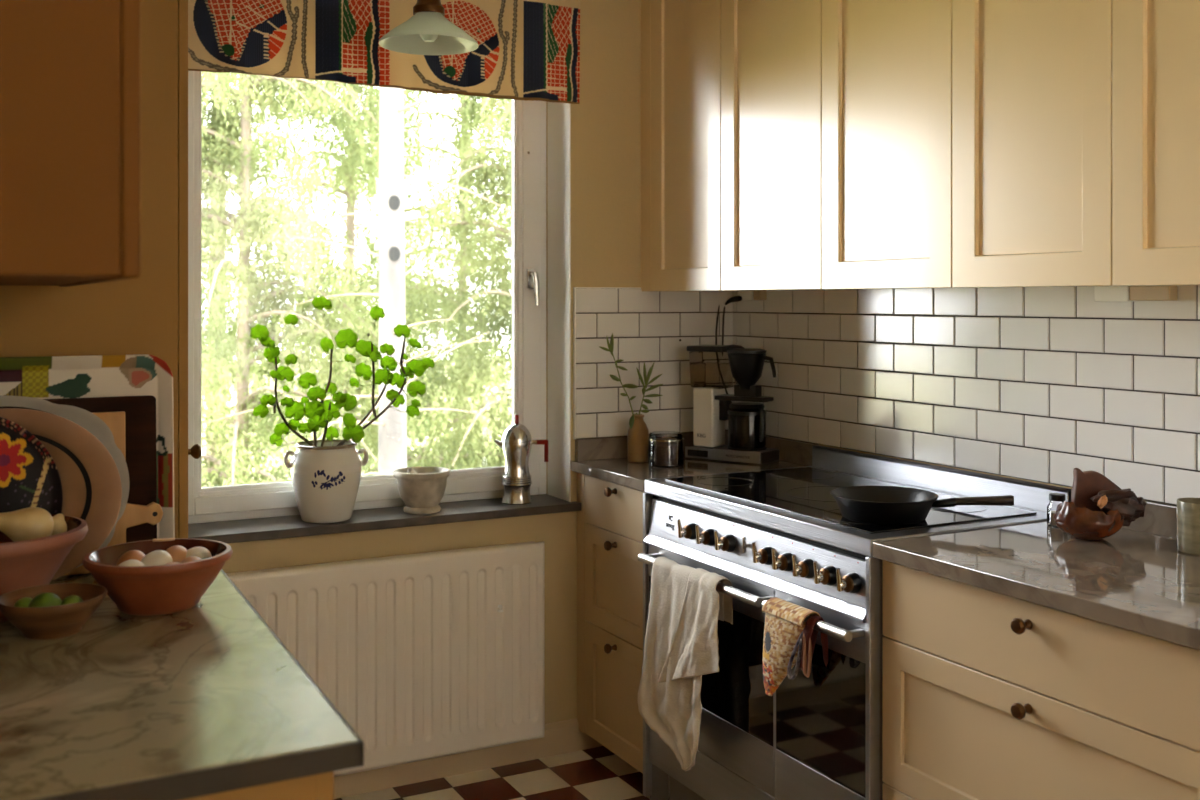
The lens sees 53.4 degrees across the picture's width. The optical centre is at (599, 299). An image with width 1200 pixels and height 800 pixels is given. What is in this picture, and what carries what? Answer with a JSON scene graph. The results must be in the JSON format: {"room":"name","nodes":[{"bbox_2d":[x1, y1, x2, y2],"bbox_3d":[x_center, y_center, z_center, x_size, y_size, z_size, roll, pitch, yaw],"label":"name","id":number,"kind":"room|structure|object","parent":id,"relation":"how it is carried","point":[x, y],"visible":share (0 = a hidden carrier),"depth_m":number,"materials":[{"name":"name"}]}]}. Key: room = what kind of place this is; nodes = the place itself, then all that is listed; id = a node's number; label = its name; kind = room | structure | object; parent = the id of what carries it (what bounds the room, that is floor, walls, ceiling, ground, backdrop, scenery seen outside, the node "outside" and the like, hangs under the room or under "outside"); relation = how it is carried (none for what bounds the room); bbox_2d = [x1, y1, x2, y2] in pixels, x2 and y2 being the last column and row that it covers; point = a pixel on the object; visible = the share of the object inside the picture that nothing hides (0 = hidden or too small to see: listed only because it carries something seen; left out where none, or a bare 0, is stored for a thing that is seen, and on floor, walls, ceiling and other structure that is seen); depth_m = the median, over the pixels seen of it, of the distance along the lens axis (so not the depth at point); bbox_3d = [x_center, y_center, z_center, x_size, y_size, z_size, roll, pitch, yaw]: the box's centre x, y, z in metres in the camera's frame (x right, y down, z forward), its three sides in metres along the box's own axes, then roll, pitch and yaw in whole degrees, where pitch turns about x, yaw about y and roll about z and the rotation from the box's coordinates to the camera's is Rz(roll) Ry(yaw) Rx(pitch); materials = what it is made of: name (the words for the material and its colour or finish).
{"room":"kitchen","nodes":[
{"label":"kitchen","id":0,"kind":"room"},
{"bbox_2d":[222,0,732,723],"bbox_3d":[-0.738,0.120,3.537,2.900,2.550,0.350,0,0,-28],"label":"wall","id":1,"kind":"structure","parent":0,"point":[594,292],"depth_m":3.74,"materials":[{"name":"beige paint"}]},
{"bbox_2d":[188,71,545,523],"bbox_3d":[-0.692,-0.113,3.563,1.177,1.478,0.127,0,0,-28],"label":"window","id":2,"kind":"structure","parent":1,"relation":"in","point":[275,499],"depth_m":3.75,"materials":[{"name":"white paint"}]},
{"bbox_2d":[188,0,579,103],"bbox_3d":[-0.590,-0.778,3.388,1.172,0.374,0.072,0,0,-28],"label":"valance","id":3,"kind":"object","parent":1,"relation":"attached to","point":[527,49],"visible":0.89,"depth_m":3.35,"materials":[{"name":"fabric"}]},
{"bbox_2d":[188,494,581,542],"bbox_3d":[-0.649,0.638,3.514,1.216,0.024,0.274,0,0,-28],"label":"windowsill","id":4,"kind":"structure","parent":1,"relation":"attached to","point":[268,528],"depth_m":3.41,"materials":[{"name":"stone"}]},
{"bbox_2d":[250,297,434,522],"bbox_3d":[-0.725,0.309,3.432,0.559,0.634,0.199,0,0,-28],"label":"potted plant","id":5,"kind":"object","parent":4,"relation":"on","point":[325,473],"visible":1,"depth_m":3.38,"materials":[{"name":"plant"}]},
{"bbox_2d":[393,467,450,513],"bbox_3d":[-0.526,0.566,3.530,0.163,0.121,0.163,0,0,-42],"label":"mortar","id":6,"kind":"object","parent":4,"relation":"on","point":[422,492],"visible":0.99,"depth_m":3.48,"materials":[{"name":"stone"}]},
{"bbox_2d":[407,468,416,473],"bbox_3d":[-0.540,0.534,3.520,0.064,0.075,0.030,0,0,-28],"label":"pestle","id":7,"kind":"object","parent":6,"relation":"in","point":[410,470],"visible":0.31,"depth_m":3.50,"materials":[{"name":"stone"}]},
{"bbox_2d":[494,415,547,504],"bbox_3d":[-0.245,0.491,3.687,0.151,0.270,0.100,0,0,-28],"label":"moka pot","id":8,"kind":"object","parent":4,"relation":"on","point":[516,444],"visible":1,"depth_m":3.65,"materials":[{"name":"silver metal"}]},
{"bbox_2d":[226,541,544,776],"bbox_3d":[-0.607,1.008,3.359,0.966,0.595,0.108,0,0,-28],"label":"radiator","id":9,"kind":"object","parent":1,"relation":"attached to","point":[427,655],"visible":0.77,"depth_m":3.37,"materials":[{"name":"white metal"}]},
{"bbox_2d":[334,718,602,798],"bbox_3d":[-0.600,1.347,3.414,1.430,0.095,0.016,0,0,-28],"label":"baseboard","id":10,"kind":"structure","parent":1,"relation":"attached to","point":[561,737],"depth_m":3.52,"materials":[{"name":"beige paint"}]},
{"bbox_2d":[334,746,649,799],"bbox_3d":[0.334,1.455,1.508,2.900,0.120,4.940,0,0,-28],"label":"floor","id":11,"kind":"structure","parent":0,"point":[596,773],"depth_m":3.44,"materials":[{"name":"tile"}]},
{"bbox_2d":[0,0,200,537],"bbox_3d":[-1.265,0.145,2.581,0.654,2.500,0.860,0,0,-28],"label":"wall","id":12,"kind":"structure","parent":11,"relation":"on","point":[147,314],"depth_m":2.31,"materials":[{"name":"brown paint"}]},
{"bbox_2d":[183,771,333,799],"bbox_3d":[-0.813,0.962,1.715,0.645,0.866,1.087,0,0,-28],"label":"base cabinet","id":13,"kind":"object","parent":11,"relation":"on","point":[319,786],"visible":0.02,"depth_m":1.34,"materials":[{"name":"brown paint"}]},
{"bbox_2d":[0,569,362,799],"bbox_3d":[-0.800,0.514,1.704,0.658,0.028,1.122,0,0,-28],"label":"countertop","id":14,"kind":"structure","parent":13,"relation":"on","point":[203,699],"depth_m":1.45,"materials":[{"name":"stone"}]},
{"bbox_2d":[0,417,62,514],"bbox_3d":[-1.074,0.344,2.007,0.311,0.308,0.053,0,0,-28],"label":"round tray","id":15,"kind":"object","parent":14,"relation":"on","point":[29,475],"visible":0.66,"depth_m":2.06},
{"bbox_2d":[0,514,87,621],"bbox_3d":[-0.967,0.432,1.890,0.288,0.136,0.288,0,0,-28],"label":"fruit bowl","id":16,"kind":"object","parent":14,"relation":"on","point":[32,562],"visible":0.56,"depth_m":1.83,"materials":[{"name":"ceramic"}]},
{"bbox_2d":[0,507,53,541],"bbox_3d":[-0.934,0.368,1.913,0.106,0.065,0.065,0,0,-28],"label":"squash","id":17,"kind":"object","parent":16,"relation":"in","point":[29,523],"visible":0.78,"depth_m":1.90,"materials":[{"name":"brown food"}]},
{"bbox_2d":[51,512,66,535],"bbox_3d":[-0.905,0.378,1.976,0.040,0.041,0.060,0,0,-28],"label":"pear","id":18,"kind":"object","parent":16,"relation":"in","point":[60,526],"visible":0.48,"depth_m":1.96,"materials":[{"name":"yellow food"}]},
{"bbox_2d":[0,583,107,639],"bbox_3d":[-0.820,0.471,1.788,0.153,0.057,0.153,0,0,-28],"label":"bowl","id":19,"kind":"object","parent":14,"relation":"on","point":[60,621],"visible":0.97,"depth_m":1.75,"materials":[{"name":"brown wood"}]},
{"bbox_2d":[14,597,31,606],"bbox_3d":[-0.861,0.463,1.787,0.033,0.032,0.034,0,0,-3],"label":"lime","id":20,"kind":"object","parent":19,"relation":"in","point":[23,602],"visible":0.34,"depth_m":1.78,"materials":[{"name":"green food"}]},
{"bbox_2d":[29,592,61,606],"bbox_3d":[-0.828,0.460,1.782,0.046,0.043,0.043,0,0,-28],"label":"lime","id":21,"kind":"object","parent":19,"relation":"in","point":[47,599],"visible":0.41,"depth_m":1.77,"materials":[{"name":"green food"}]},
{"bbox_2d":[61,595,82,604],"bbox_3d":[-0.794,0.463,1.793,0.035,0.035,0.037,0,0,-28],"label":"lime","id":22,"kind":"object","parent":19,"relation":"in","point":[71,599],"visible":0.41,"depth_m":1.79,"materials":[{"name":"green food"}]},
{"bbox_2d":[0,408,121,580],"bbox_3d":[-1.022,0.344,2.053,0.372,0.310,0.048,0,0,-28],"label":"oval platter","id":23,"kind":"object","parent":14,"relation":"on","point":[89,474],"visible":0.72,"depth_m":2.11,"materials":[{"name":"beige ceramic"}]},
{"bbox_2d":[0,396,129,567],"bbox_3d":[-1.045,0.334,2.074,0.424,0.330,0.048,0,0,-28],"label":"oval platter","id":24,"kind":"object","parent":14,"relation":"on","point":[89,421],"visible":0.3,"depth_m":2.15,"materials":[{"name":"beige ceramic"}]},
{"bbox_2d":[0,354,174,538],"bbox_3d":[-1.053,0.302,2.158,0.536,0.395,0.045,0,0,-28],"label":"serving tray","id":25,"kind":"object","parent":14,"relation":"on","point":[46,377],"visible":0.3,"depth_m":2.25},
{"bbox_2d":[43,395,156,542],"bbox_3d":[-1.019,0.339,2.143,0.420,0.316,0.035,0,0,-28],"label":"chopping board","id":26,"kind":"object","parent":14,"relation":"on","point":[140,411],"visible":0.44,"depth_m":2.22,"materials":[{"name":"brown wood"}]},
{"bbox_2d":[63,411,162,575],"bbox_3d":[-0.979,0.351,2.140,0.369,0.288,0.030,0,0,-28],"label":"chopping board","id":27,"kind":"object","parent":14,"relation":"on","point":[152,513],"visible":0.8,"depth_m":2.19,"materials":[{"name":"brown wood"}]},
{"bbox_2d":[82,538,232,615],"bbox_3d":[-0.718,0.455,1.943,0.229,0.089,0.229,0,0,-28],"label":"egg bowl","id":28,"kind":"object","parent":14,"relation":"on","point":[171,588],"visible":0.94,"depth_m":1.88,"materials":[{"name":"ceramic"}]},
{"bbox_2d":[118,559,143,565],"bbox_3d":[-0.750,0.437,1.898,0.053,0.044,0.045,0,0,-28],"label":"egg","id":29,"kind":"object","parent":28,"relation":"in","point":[132,562],"visible":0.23,"depth_m":1.89,"materials":[{"name":"beige food"}]},
{"bbox_2d":[117,550,144,565],"bbox_3d":[-0.763,0.432,1.945,0.048,0.044,0.051,0,0,-28],"label":"egg","id":30,"kind":"object","parent":28,"relation":"in","point":[132,554],"visible":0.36,"depth_m":1.94,"materials":[{"name":"brown food"}]},
{"bbox_2d":[141,550,172,565],"bbox_3d":[-0.727,0.433,1.950,0.055,0.044,0.044,0,0,-28],"label":"egg","id":31,"kind":"object","parent":28,"relation":"in","point":[158,557],"visible":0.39,"depth_m":1.94,"materials":[{"name":"beige food"}]},
{"bbox_2d":[166,545,186,562],"bbox_3d":[-0.706,0.433,1.986,0.045,0.044,0.054,0,0,-28],"label":"egg","id":32,"kind":"object","parent":28,"relation":"in","point":[177,552],"visible":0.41,"depth_m":1.97,"materials":[{"name":"brown food"}]},
{"bbox_2d":[181,556,200,562],"bbox_3d":[-0.666,0.444,1.952,0.043,0.044,0.055,0,0,-28],"label":"egg","id":33,"kind":"object","parent":28,"relation":"in","point":[191,558],"visible":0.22,"depth_m":1.95,"materials":[{"name":"brown food"}]},
{"bbox_2d":[186,547,211,558],"bbox_3d":[-0.679,0.437,1.998,0.055,0.044,0.043,0,0,-28],"label":"egg","id":34,"kind":"object","parent":28,"relation":"in","point":[201,552],"visible":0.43,"depth_m":1.99,"materials":[{"name":"beige food"}]},
{"bbox_2d":[577,473,644,773],"bbox_3d":[0.276,0.964,3.629,0.619,0.862,0.450,0,0,-28],"label":"drawer unit","id":35,"kind":"object","parent":11,"relation":"on","point":[610,519],"visible":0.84,"depth_m":3.52,"materials":[{"name":"beige paint"}]},
{"bbox_2d":[571,430,818,491],"bbox_3d":[0.282,0.482,3.631,0.606,0.097,0.456,0,0,-28],"label":"countertop","id":36,"kind":"structure","parent":35,"relation":"on","point":[606,458],"depth_m":3.61,"materials":[{"name":"stone"}]},
{"bbox_2d":[627,414,648,461],"bbox_3d":[0.118,0.428,3.684,0.066,0.144,0.066,0,0,-28],"label":"bottle","id":37,"kind":"object","parent":36,"relation":"on","point":[638,435],"visible":0.99,"depth_m":3.66,"materials":[{"name":"brown ceramic"}]},
{"bbox_2d":[599,333,637,414],"bbox_3d":[0.059,0.252,3.648,0.142,0.297,0.045,0,0,-19],"label":"sprig","id":38,"kind":"object","parent":37,"relation":"in","point":[611,344],"visible":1,"depth_m":3.65,"materials":[{"name":"green plant"}]},
{"bbox_2d":[629,413,636,428],"bbox_3d":[0.105,0.374,3.666,0.011,0.052,0.052,0,0,36],"label":"sprig","id":39,"kind":"object","parent":37,"relation":"in","point":[631,421],"visible":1,"depth_m":3.66,"materials":[{"name":"green plant"}]},
{"bbox_2d":[636,361,662,414],"bbox_3d":[0.154,0.296,3.686,0.085,0.208,0.038,0,0,-28],"label":"sprig","id":40,"kind":"object","parent":37,"relation":"in","point":[646,377],"visible":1,"depth_m":3.69,"materials":[{"name":"green plant"}]},
{"bbox_2d":[648,431,683,466],"bbox_3d":[0.199,0.450,3.594,0.108,0.100,0.108,0,0,-28],"label":"metal canister","id":41,"kind":"object","parent":36,"relation":"on","point":[667,453],"visible":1,"depth_m":3.56,"materials":[{"name":"silver metal"}]},
{"bbox_2d":[685,304,778,464],"bbox_3d":[0.431,0.257,3.731,0.289,0.485,0.176,0,0,35],"label":"coffee maker","id":42,"kind":"object","parent":36,"relation":"on","point":[711,404],"visible":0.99,"depth_m":3.71,"materials":[{"name":"black plastic"}]},
{"bbox_2d":[722,296,741,356],"bbox_3d":[0.432,0.089,3.886,0.020,0.202,0.094,0,0,-34],"label":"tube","id":43,"kind":"object","parent":42,"relation":"attached to","point":[734,298],"visible":0.93,"depth_m":3.90,"materials":[{"name":"black plastic"}]},
{"bbox_2d":[727,353,765,396],"bbox_3d":[0.453,0.239,3.686,0.119,0.142,0.119,0,0,35],"label":"basket","id":44,"kind":"object","parent":42,"relation":"on","point":[746,368],"depth_m":3.65,"materials":[{"name":"black plastic"}]},
{"bbox_2d":[728,402,765,447],"bbox_3d":[0.463,0.387,3.682,0.140,0.135,0.119,0,0,35],"label":"coffee carafe","id":45,"kind":"object","parent":42,"relation":"on","point":[746,420],"visible":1,"depth_m":3.63,"materials":[{"name":"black glass"}]},
{"bbox_2d":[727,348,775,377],"bbox_3d":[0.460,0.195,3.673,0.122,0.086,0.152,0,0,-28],"label":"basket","id":46,"kind":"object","parent":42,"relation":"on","point":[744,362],"depth_m":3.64,"materials":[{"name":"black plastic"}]},
{"bbox_2d":[638,445,1070,799],"bbox_3d":[0.582,0.916,3.000,0.656,0.958,0.937,0,0,-28],"label":"range cooker","id":47,"kind":"object","parent":11,"relation":"on","point":[781,533],"visible":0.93,"depth_m":2.81,"materials":[{"name":"silver metal"}]},
{"bbox_2d":[638,556,732,770],"bbox_3d":[0.208,0.920,3.015,0.071,0.508,0.383,0,0,-29],"label":"tea towel","id":48,"kind":"object","parent":47,"relation":"hanging from","point":[681,646],"visible":1,"depth_m":3.00,"materials":[{"name":"fabric"}]},
{"bbox_2d":[762,597,819,695],"bbox_3d":[0.419,0.776,2.621,0.068,0.214,0.157,0,0,-28],"label":"tea towel","id":49,"kind":"object","parent":47,"relation":"hanging from","point":[784,620],"visible":0.89,"depth_m":2.61,"materials":[{"name":"fabric"}]},
{"bbox_2d":[787,615,827,679],"bbox_3d":[0.444,0.746,2.559,0.068,0.141,0.072,0,0,-43],"label":"pot holder","id":50,"kind":"object","parent":47,"relation":"hanging from","point":[804,640],"visible":0.97,"depth_m":2.54,"materials":[{"name":"red fabric"}]},
{"bbox_2d":[645,466,1046,556],"bbox_3d":[0.596,0.514,3.007,0.577,0.037,0.937,0,0,-28],"label":"cooktop","id":51,"kind":"object","parent":47,"relation":"in","point":[796,504],"depth_m":2.90,"materials":[{"name":"black glass"}]},
{"bbox_2d":[830,486,1013,524],"bbox_3d":[0.708,0.460,2.694,0.378,0.062,0.237,0,0,-8],"label":"frying pan","id":52,"kind":"object","parent":47,"relation":"on","point":[883,505],"visible":1,"depth_m":2.62,"materials":[{"name":"black metal"}]},
{"bbox_2d":[932,497,955,507],"bbox_3d":[0.763,0.451,2.651,0.051,0.024,0.040,0,0,15],"label":"handle","id":53,"kind":"object","parent":52,"relation":"attached to","point":[948,502],"depth_m":2.64,"materials":[{"name":"black metal"}]},
{"bbox_2d":[882,560,1199,799],"bbox_3d":[1.005,0.964,2.249,0.619,0.862,0.773,0,0,-28],"label":"drawer unit","id":54,"kind":"object","parent":11,"relation":"on","point":[987,694],"visible":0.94,"depth_m":2.14,"materials":[{"name":"beige paint"}]},
{"bbox_3d":[1.367,0.964,1.563,0.619,0.862,0.771,0,0,-28],"label":"drawer unit","id":55,"kind":"object","parent":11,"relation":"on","visible":0},
{"bbox_2d":[873,489,1199,649],"bbox_3d":[1.192,0.482,1.909,0.606,0.097,1.558,0,0,-28],"label":"countertop","id":56,"kind":"structure","parent":55,"relation":"on","point":[1136,578],"depth_m":2.24,"materials":[{"name":"stone"}]},
{"bbox_2d":[1047,493,1065,526],"bbox_3d":[1.009,0.465,2.633,0.043,0.070,0.043,0,0,-28],"label":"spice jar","id":57,"kind":"object","parent":56,"relation":"on","point":[1052,496],"visible":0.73,"depth_m":2.62,"materials":[{"name":"clear glass"}]},
{"bbox_2d":[1054,468,1146,539],"bbox_3d":[1.045,0.427,2.490,0.186,0.145,0.127,0,0,9],"label":"bowl","id":58,"kind":"object","parent":56,"relation":"on","point":[1098,508],"visible":1,"depth_m":2.46,"materials":[{"name":"brown wood"}]},
{"bbox_2d":[1177,498,1199,555],"bbox_3d":[1.192,0.449,2.365,0.100,0.101,0.082,0,0,-42],"label":"mug","id":59,"kind":"object","parent":56,"relation":"on","point":[1188,509],"visible":1,"depth_m":2.34,"materials":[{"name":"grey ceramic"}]},
{"bbox_2d":[733,285,1199,504],"bbox_3d":[1.604,0.120,1.986,0.208,2.550,4.600,0,0,-28],"label":"wall","id":60,"kind":"structure","parent":0,"point":[1039,385],"depth_m":2.96,"materials":[{"name":"white tile"}]},
{"bbox_2d":[641,0,814,291],"bbox_3d":[0.390,-0.525,3.686,0.347,1.000,0.458,0,0,-28],"label":"upper cabinet","id":61,"kind":"object","parent":60,"relation":"attached to","point":[681,39],"visible":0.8,"depth_m":3.61,"materials":[{"name":"beige paint"}]},
{"bbox_2d":[738,290,766,300],"bbox_3d":[0.490,-0.012,3.838,0.032,0.034,0.115,0,0,-28],"label":"power socket","id":62,"kind":"object","parent":61,"relation":"attached to","point":[747,295],"visible":1,"depth_m":3.81,"materials":[{"name":"white paint"}]},
{"bbox_2d":[754,290,766,299],"bbox_3d":[0.510,-0.013,3.803,0.028,0.032,0.035,0,0,-28],"label":"outlet","id":63,"kind":"object","parent":62,"relation":"attached to","point":[758,294],"depth_m":3.79,"materials":[{"name":"beige plastic"}]},
{"bbox_2d":[721,0,900,289],"bbox_3d":[0.603,-0.525,3.282,0.347,1.000,0.453,0,0,-28],"label":"upper cabinet","id":64,"kind":"object","parent":60,"relation":"attached to","point":[771,50],"visible":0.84,"depth_m":3.20,"materials":[{"name":"beige paint"}]},
{"bbox_2d":[822,0,986,288],"bbox_3d":[0.815,-0.525,2.882,0.347,1.000,0.450,0,0,-28],"label":"upper cabinet","id":65,"kind":"object","parent":60,"relation":"attached to","point":[887,64],"visible":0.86,"depth_m":2.80,"materials":[{"name":"beige paint"}]},
{"bbox_2d":[952,0,1159,287],"bbox_3d":[1.016,-0.525,2.500,0.347,1.000,0.411,0,0,-28],"label":"upper cabinet","id":66,"kind":"object","parent":60,"relation":"attached to","point":[1032,79],"visible":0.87,"depth_m":2.42,"materials":[{"name":"beige paint"}]},
{"bbox_2d":[1094,285,1177,300],"bbox_3d":[1.155,-0.012,2.578,0.032,0.034,0.185,0,0,-28],"label":"power socket","id":67,"kind":"object","parent":66,"relation":"attached to","point":[1101,293],"visible":1,"depth_m":2.56,"materials":[{"name":"white paint"}]},
{"bbox_2d":[1129,285,1177,300],"bbox_3d":[1.177,-0.013,2.540,0.028,0.032,0.098,0,0,-28],"label":"outlet","id":68,"kind":"object","parent":67,"relation":"attached to","point":[1136,293],"depth_m":2.52,"materials":[{"name":"beige plastic"}]},
{"bbox_2d":[1112,0,1199,285],"bbox_3d":[1.211,-0.525,2.131,0.347,1.000,0.422,0,0,-28],"label":"upper cabinet","id":69,"kind":"object","parent":60,"relation":"attached to","point":[1156,43],"visible":1,"depth_m":2.16,"materials":[{"name":"beige paint"}]},
{"bbox_3d":[0.334,-1.255,1.508,2.900,0.200,4.940,0,0,-28],"label":"ceiling","id":70,"kind":"structure","parent":0,"visible":0},
{"bbox_2d":[379,0,477,54],"bbox_3d":[-0.416,-0.886,2.900,0.240,0.538,0.240,0,0,-28],"label":"pendant lamp","id":71,"kind":"object","parent":70,"relation":"hanging from","point":[427,32],"visible":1,"depth_m":2.88,"materials":[{"name":"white glass"}]},
{"bbox_2d":[413,0,444,15],"bbox_3d":[-0.416,-0.724,2.900,0.076,0.066,0.076,0,0,-28],"label":"socket","id":72,"kind":"object","parent":71,"relation":"attached to","point":[422,7],"depth_m":2.87,"materials":[{"name":"brown wood"}]},
{"label":"outside","id":73,"kind":"structure","parent":0,"visible":0},
{"bbox_2d":[201,360,511,481],"bbox_3d":[-8.979,2.345,21.814,60.000,0.100,39.650,0,0,-28],"label":"ground","id":74,"kind":"structure","parent":73,"point":[234,400],"depth_m":24.09,"materials":[{"name":"green plant"}]},
{"bbox_2d":[201,71,371,485],"bbox_3d":[-4.425,-1.666,14.020,4.536,9.879,4.489,0,0,24],"label":"spruce tree","id":75,"kind":"object","parent":74,"relation":"on","point":[207,447],"visible":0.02,"depth_m":13.92,"materials":[{"name":"green plant"}]},
{"bbox_2d":[201,71,451,487],"bbox_3d":[-2.626,-1.095,8.322,3.353,8.022,2.908,0,0,-16],"label":"spruce tree","id":76,"kind":"object","parent":74,"relation":"on","point":[263,226],"visible":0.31,"depth_m":8.37,"materials":[{"name":"green plant"}]},
{"bbox_2d":[201,76,511,486],"bbox_3d":[-2.059,-1.418,10.431,3.422,8.376,3.078,0,0,-2],"label":"spruce tree","id":77,"kind":"object","parent":74,"relation":"on","point":[349,177],"visible":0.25,"depth_m":10.11,"materials":[{"name":"green plant"}]},
{"bbox_2d":[201,78,511,475],"bbox_3d":[-1.093,-1.148,5.925,1.931,6.810,1.847,0,0,-7],"label":"birch tree","id":78,"kind":"object","parent":74,"relation":"on","point":[392,428],"visible":0.51,"depth_m":6.06,"materials":[{"name":"white plant"}]},
{"bbox_2d":[388,195,399,209],"bbox_3d":[-1.042,-0.490,6.050,0.060,0.075,0.006,0,0,-10],"label":"disc","id":79,"kind":"object","parent":78,"relation":"attached to","point":[394,201],"visible":1,"depth_m":6.05,"materials":[{"name":"black"}]},
{"bbox_2d":[388,246,399,260],"bbox_3d":[-1.042,-0.230,6.050,0.060,0.075,0.006,0,0,-10],"label":"disc","id":80,"kind":"object","parent":78,"relation":"attached to","point":[394,252],"visible":1,"depth_m":6.05,"materials":[{"name":"black"}]},
{"bbox_2d":[227,89,510,481],"bbox_3d":[-2.100,-1.575,11.832,3.282,9.061,2.814,0,0,-38],"label":"spruce tree","id":81,"kind":"object","parent":74,"relation":"on","point":[406,226],"visible":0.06,"depth_m":11.97,"materials":[{"name":"green plant"}]},
{"bbox_2d":[275,93,511,480],"bbox_3d":[-1.758,-1.583,13.178,3.948,9.046,4.146,0,0,-31],"label":"spruce tree","id":82,"kind":"object","parent":74,"relation":"on","point":[499,129],"visible":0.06,"depth_m":13.06,"materials":[{"name":"green plant"}]},
{"bbox_2d":[354,93,511,469],"bbox_3d":[-0.471,-1.075,9.779,2.855,8.061,3.090,0,0,10],"label":"spruce tree","id":83,"kind":"object","parent":74,"relation":"on","point":[487,173],"visible":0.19,"depth_m":9.45,"materials":[{"name":"green plant"}]},
{"bbox_3d":[-0.780,0.120,0.727,0.200,2.550,4.600,0,0,-28],"label":"wall","id":84,"kind":"structure","parent":0,"visible":0},
{"bbox_2d":[0,0,139,286],"bbox_3d":[-0.931,-0.524,1.673,0.414,1.002,1.050,0,0,-28],"label":"upper cabinet","id":85,"kind":"object","parent":84,"relation":"attached to","point":[70,69],"visible":1,"depth_m":1.28,"materials":[{"name":"brown paint"}]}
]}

